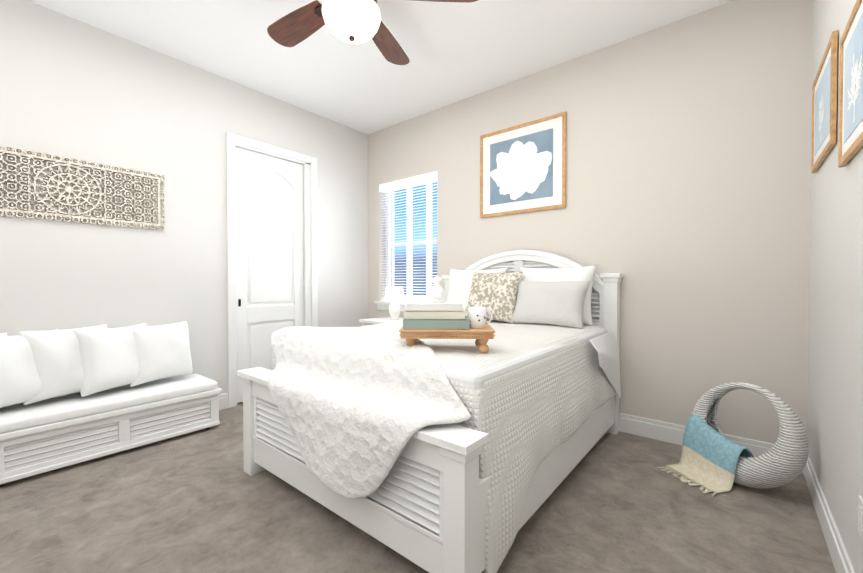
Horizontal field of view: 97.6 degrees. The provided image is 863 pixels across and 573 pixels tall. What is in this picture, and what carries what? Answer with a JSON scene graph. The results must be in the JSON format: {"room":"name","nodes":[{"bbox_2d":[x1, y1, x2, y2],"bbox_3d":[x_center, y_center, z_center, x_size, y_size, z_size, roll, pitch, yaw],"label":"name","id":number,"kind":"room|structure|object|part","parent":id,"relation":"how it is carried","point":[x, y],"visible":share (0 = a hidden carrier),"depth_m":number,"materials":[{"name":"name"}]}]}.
{"room":"bedroom","nodes":[
{"label":"bedroom","id":0,"kind":"room"},
{"bbox_2d":[0,0,367,402],"bbox_3d":[-1.953,-0.364,3.160,0.160,2.840,3.910,1,1,39],"label":"wall","id":1,"kind":"structure","parent":0,"point":[70,88],"depth_m":2.80,"materials":[{"name":"white paint"}]},
{"bbox_2d":[0,145,164,229],"bbox_3d":[-2.381,-0.636,2.480,0.022,0.422,1.061,1,1,39],"label":"art panel","id":2,"kind":"object","parent":1,"relation":"attached to","point":[115,170],"visible":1,"depth_m":2.52,"materials":[{"name":"beige wood"}]},
{"bbox_2d":[219,393,228,409],"bbox_3d":[-2.380,0.997,2.516,0.016,0.135,1.965,1,1,39],"label":"baseboard","id":3,"kind":"structure","parent":1,"relation":"attached to","point":[223,398],"depth_m":3.24,"materials":[{"name":"white"}]},
{"bbox_2d":[235,147,303,402],"bbox_3d":[-1.537,-0.100,3.615,0.038,2.275,0.679,1,1,39],"label":"door","id":4,"kind":"structure","parent":1,"relation":"in","point":[269,254],"depth_m":3.56,"materials":[{"name":"white paint"}]},
{"bbox_2d":[226,132,317,407],"bbox_3d":[-1.532,-0.142,3.647,0.160,2.382,0.896,1,1,39],"label":"door frame","id":5,"kind":"structure","parent":1,"relation":"attached to","point":[310,236],"depth_m":3.50,"materials":[{"name":"white wood"}]},
{"bbox_2d":[28,0,732,134],"bbox_3d":[-0.442,-1.827,1.908,4.060,0.120,3.910,1,1,39],"label":"ceiling","id":6,"kind":"structure","parent":0,"point":[456,51],"depth_m":2.76,"materials":[{"name":"white paint"}]},
{"bbox_2d":[267,0,477,64],"bbox_3d":[-0.443,-1.501,1.916,1.250,0.531,1.281,1,1,39],"label":"ceiling fan","id":7,"kind":"object","parent":6,"relation":"hanging from","point":[354,21],"visible":1,"depth_m":2.00,"materials":[{"name":"brown wood"}]},
{"label":"blade","id":8,"kind":"part","parent":7,"relation":"part of","materials":[{"name":"brown wood"}]},
{"bbox_3d":[-0.416,-1.501,1.905,0.510,0.531,0.525,1,1,39],"label":"motor","id":9,"kind":"part","parent":7,"relation":"part of","materials":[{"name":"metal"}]},
{"bbox_3d":[-0.273,-1.487,2.314,0.168,0.006,0.470,12,4,17],"label":"blade","id":10,"kind":"part","parent":7,"relation":"part of","materials":[{"name":"brown wood"}]},
{"bbox_3d":[0.034,-1.481,1.905,0.470,0.006,0.168,0,12,-1],"label":"blade","id":11,"kind":"part","parent":7,"relation":"part of","materials":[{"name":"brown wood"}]},
{"bbox_2d":[0,402,835,572],"bbox_3d":[-0.442,1.132,1.948,4.060,0.120,3.910,1,1,39],"label":"floor","id":12,"kind":"structure","parent":0,"point":[200,501],"depth_m":1.72,"materials":[{"name":"carpet"}]},
{"bbox_2d":[0,321,221,484],"bbox_3d":[-2.261,0.663,2.307,0.435,0.809,1.680,1,1,39],"label":"bench","id":13,"kind":"object","parent":12,"relation":"on","point":[49,424],"visible":1,"depth_m":2.35,"materials":[{"name":"white paint"}]},
{"bbox_2d":[0,329,66,407],"bbox_3d":[-2.412,0.480,2.190,0.229,0.450,0.450,-12,-4,23],"label":"pillow","id":14,"kind":"object","parent":13,"relation":"on","point":[25,377],"depth_m":2.17,"materials":[{"name":"white fabric"}]},
{"bbox_2d":[18,324,106,404],"bbox_3d":[-2.281,0.470,2.375,0.232,0.460,0.450,-10,-4,27],"label":"pillow","id":15,"kind":"object","parent":13,"relation":"on","point":[51,363],"depth_m":2.25,"materials":[{"name":"white fabric"}]},
{"bbox_2d":[0,374,217,432],"bbox_3d":[-2.264,0.741,2.306,0.413,0.061,1.640,1,1,39],"label":"cushion","id":16,"kind":"object","parent":13,"relation":"on","point":[73,408],"depth_m":2.35,"materials":[{"name":"white fabric"}]},
{"bbox_2d":[73,323,146,396],"bbox_3d":[-2.131,0.477,2.545,0.229,0.450,0.450,-12,-4,22],"label":"pillow","id":17,"kind":"object","parent":13,"relation":"on","point":[104,358],"depth_m":2.43,"materials":[{"name":"white fabric"}]},
{"bbox_2d":[124,321,192,386],"bbox_3d":[-1.976,0.475,2.752,0.235,0.440,0.440,-10,-4,26],"label":"pillow","id":18,"kind":"object","parent":13,"relation":"on","point":[157,352],"depth_m":2.66,"materials":[{"name":"white fabric"}]},
{"bbox_2d":[359,286,404,325],"bbox_3d":[-0.406,0.523,3.898,0.530,1.045,0.450,1,1,39],"label":"nightstand","id":19,"kind":"object","parent":12,"relation":"on","point":[394,294],"visible":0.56,"depth_m":3.85,"materials":[{"name":"white paint"}]},
{"bbox_2d":[384,286,404,319],"bbox_3d":[-0.382,0.171,3.906,0.210,0.340,0.210,1,1,39],"label":"lamp","id":20,"kind":"object","parent":19,"relation":"on","point":[393,293],"depth_m":3.85,"materials":[{"name":"white ceramic"}]},
{"bbox_2d":[237,250,622,572],"bbox_3d":[0.125,0.386,2.429,1.601,1.360,2.088,1,1,39],"label":"bed","id":21,"kind":"object","parent":12,"relation":"on","point":[465,420],"visible":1,"depth_m":1.64,"materials":[{"name":"white paint"}]},
{"bbox_2d":[268,326,469,498],"bbox_3d":[-0.322,0.541,1.916,1.485,0.582,0.724,1,1,39],"label":"throw","id":22,"kind":"object","parent":21,"relation":"on","point":[372,413],"depth_m":1.52,"materials":[{"name":"white fabric"}]},
{"bbox_2d":[399,324,494,352],"bbox_3d":[0.071,0.238,1.750,0.412,0.104,0.262,0,1,2],"label":"tray","id":23,"kind":"object","parent":21,"relation":"on","point":[411,335],"depth_m":1.64,"materials":[{"name":"brown wood"}]},
{"bbox_2d":[403,316,468,328],"bbox_3d":[0.021,0.164,1.750,0.290,0.042,0.215,0,1,0],"label":"book","id":24,"kind":"object","parent":23,"relation":"on","point":[409,322],"depth_m":1.64,"materials":[{"name":"green paper"}]},
{"bbox_2d":[404,308,464,319],"bbox_3d":[0.019,0.125,1.754,0.268,0.036,0.200,0,1,4],"label":"book","id":25,"kind":"object","parent":24,"relation":"on","point":[410,313],"depth_m":1.65,"materials":[{"name":"beige paper"}]},
{"bbox_2d":[406,302,462,310],"bbox_3d":[0.013,0.091,1.750,0.250,0.030,0.190,0,1,1],"label":"book","id":26,"kind":"object","parent":25,"relation":"on","point":[410,306],"depth_m":1.66,"materials":[{"name":"white paper"}]},
{"bbox_2d":[468,307,492,327],"bbox_3d":[0.222,0.140,1.712,0.112,0.092,0.084,0,1,2],"label":"mug","id":27,"kind":"object","parent":23,"relation":"on","point":[476,315],"depth_m":1.68,"materials":[{"name":"white ceramic"}]},
{"bbox_2d":[447,268,507,310],"bbox_3d":[0.377,0.053,3.316,0.640,0.470,0.193,1,-12,39],"label":"pillow","id":28,"kind":"object","parent":21,"relation":"on","point":[460,281],"depth_m":3.32,"materials":[{"name":"white fabric"}]},
{"bbox_3d":[0.163,0.545,2.491,1.436,0.490,1.758,1,1,39],"label":"mattress","id":29,"kind":"part","parent":21,"relation":"part of","materials":[{"name":"white fabric"}]},
{"bbox_2d":[520,265,596,325],"bbox_3d":[0.926,0.059,2.866,0.640,0.470,0.188,1,-12,39],"label":"pillow","id":30,"kind":"object","parent":21,"relation":"on","point":[541,273],"depth_m":2.78,"materials":[{"name":"white fabric"}]},
{"bbox_2d":[656,382,808,496],"bbox_3d":[1.591,0.803,2.025,0.406,0.533,0.534,0,1,-19],"label":"basket","id":31,"kind":"object","parent":12,"relation":"on","point":[714,459],"visible":1,"depth_m":2.00,"materials":[{"name":"white wicker"}]},
{"bbox_2d":[656,414,753,496],"bbox_3d":[1.533,0.915,2.108,0.466,0.305,0.422,1,1,39],"label":"throw blanket","id":32,"kind":"object","parent":31,"relation":"hanging from","point":[709,460],"depth_m":2.08,"materials":[{"name":"blue fabric"}]},
{"bbox_2d":[368,0,812,443],"bbox_3d":[0.744,-0.367,3.381,3.740,2.840,0.160,1,1,39],"label":"wall","id":33,"kind":"structure","parent":0,"point":[686,211],"depth_m":2.53,"materials":[{"name":"beige paint"}]},
{"bbox_2d":[374,192,436,310],"bbox_3d":[-0.244,-0.453,4.146,0.930,1.450,0.190,1,1,39],"label":"window","id":34,"kind":"structure","parent":33,"relation":"in","point":[417,242],"depth_m":4.36,"materials":[{"name":"white plastic"}]},
{"bbox_2d":[379,171,436,301],"bbox_3d":[-0.246,-0.504,4.143,0.858,1.345,0.086,1,1,39],"label":"window blinds","id":35,"kind":"object","parent":34,"relation":"attached to","point":[427,179],"visible":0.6,"depth_m":4.12,"materials":[{"name":"white plastic"}]},
{"bbox_2d":[480,112,565,217],"bbox_3d":[0.759,-1.008,3.240,0.790,0.755,0.016,1,1,39],"label":"framed picture","id":36,"kind":"object","parent":33,"relation":"attached to","point":[523,168],"visible":1,"depth_m":3.21,"materials":[{"name":"paper"}]},
{"bbox_2d":[619,413,773,456],"bbox_3d":[0.688,0.986,3.331,3.740,0.135,0.016,1,1,39],"label":"baseboard","id":37,"kind":"structure","parent":33,"relation":"attached to","point":[667,432],"depth_m":2.59,"materials":[{"name":"white"}]},
{"bbox_2d":[807,0,862,572],"bbox_3d":[1.069,-0.331,0.695,0.160,2.840,3.910,1,1,39],"label":"wall","id":38,"kind":"structure","parent":0,"point":[835,396],"depth_m":1.53,"materials":[{"name":"white paint"}]},
{"bbox_2d":[811,30,837,172],"bbox_3d":[1.826,-0.820,1.762,0.016,0.460,0.550,1,1,39],"label":"picture","id":39,"kind":"object","parent":38,"relation":"attached to","point":[824,104],"visible":1,"depth_m":1.69,"materials":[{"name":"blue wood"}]},
{"bbox_2d":[801,455,854,572],"bbox_3d":[1.004,1.021,0.773,0.016,0.135,3.540,1,1,39],"label":"baseboard","id":40,"kind":"structure","parent":38,"relation":"attached to","point":[840,558],"depth_m":1.58,"materials":[{"name":"white"}]},
{"bbox_2d":[838,0,862,167],"bbox_3d":[1.403,-0.688,1.244,0.016,0.480,0.470,1,1,39],"label":"picture","id":41,"kind":"object","parent":38,"relation":"attached to","point":[850,142],"visible":1,"depth_m":1.28,"materials":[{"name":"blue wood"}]},
{"bbox_2d":[858,495,862,539],"bbox_3d":[1.345,0.725,1.181,0.008,0.115,0.070,1,1,39],"label":"electrical outlet plate","id":42,"kind":"object","parent":38,"relation":"attached to","point":[860,515],"visible":1,"depth_m":1.18,"materials":[{"name":"white plastic"}]},
{"label":"outside","id":43,"kind":"structure","parent":0,"visible":0},
{"bbox_2d":[391,182,436,294],"bbox_3d":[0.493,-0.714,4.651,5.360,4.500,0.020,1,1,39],"label":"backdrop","id":44,"kind":"structure","parent":43,"point":[421,255],"depth_m":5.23,"materials":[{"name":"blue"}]}
]}

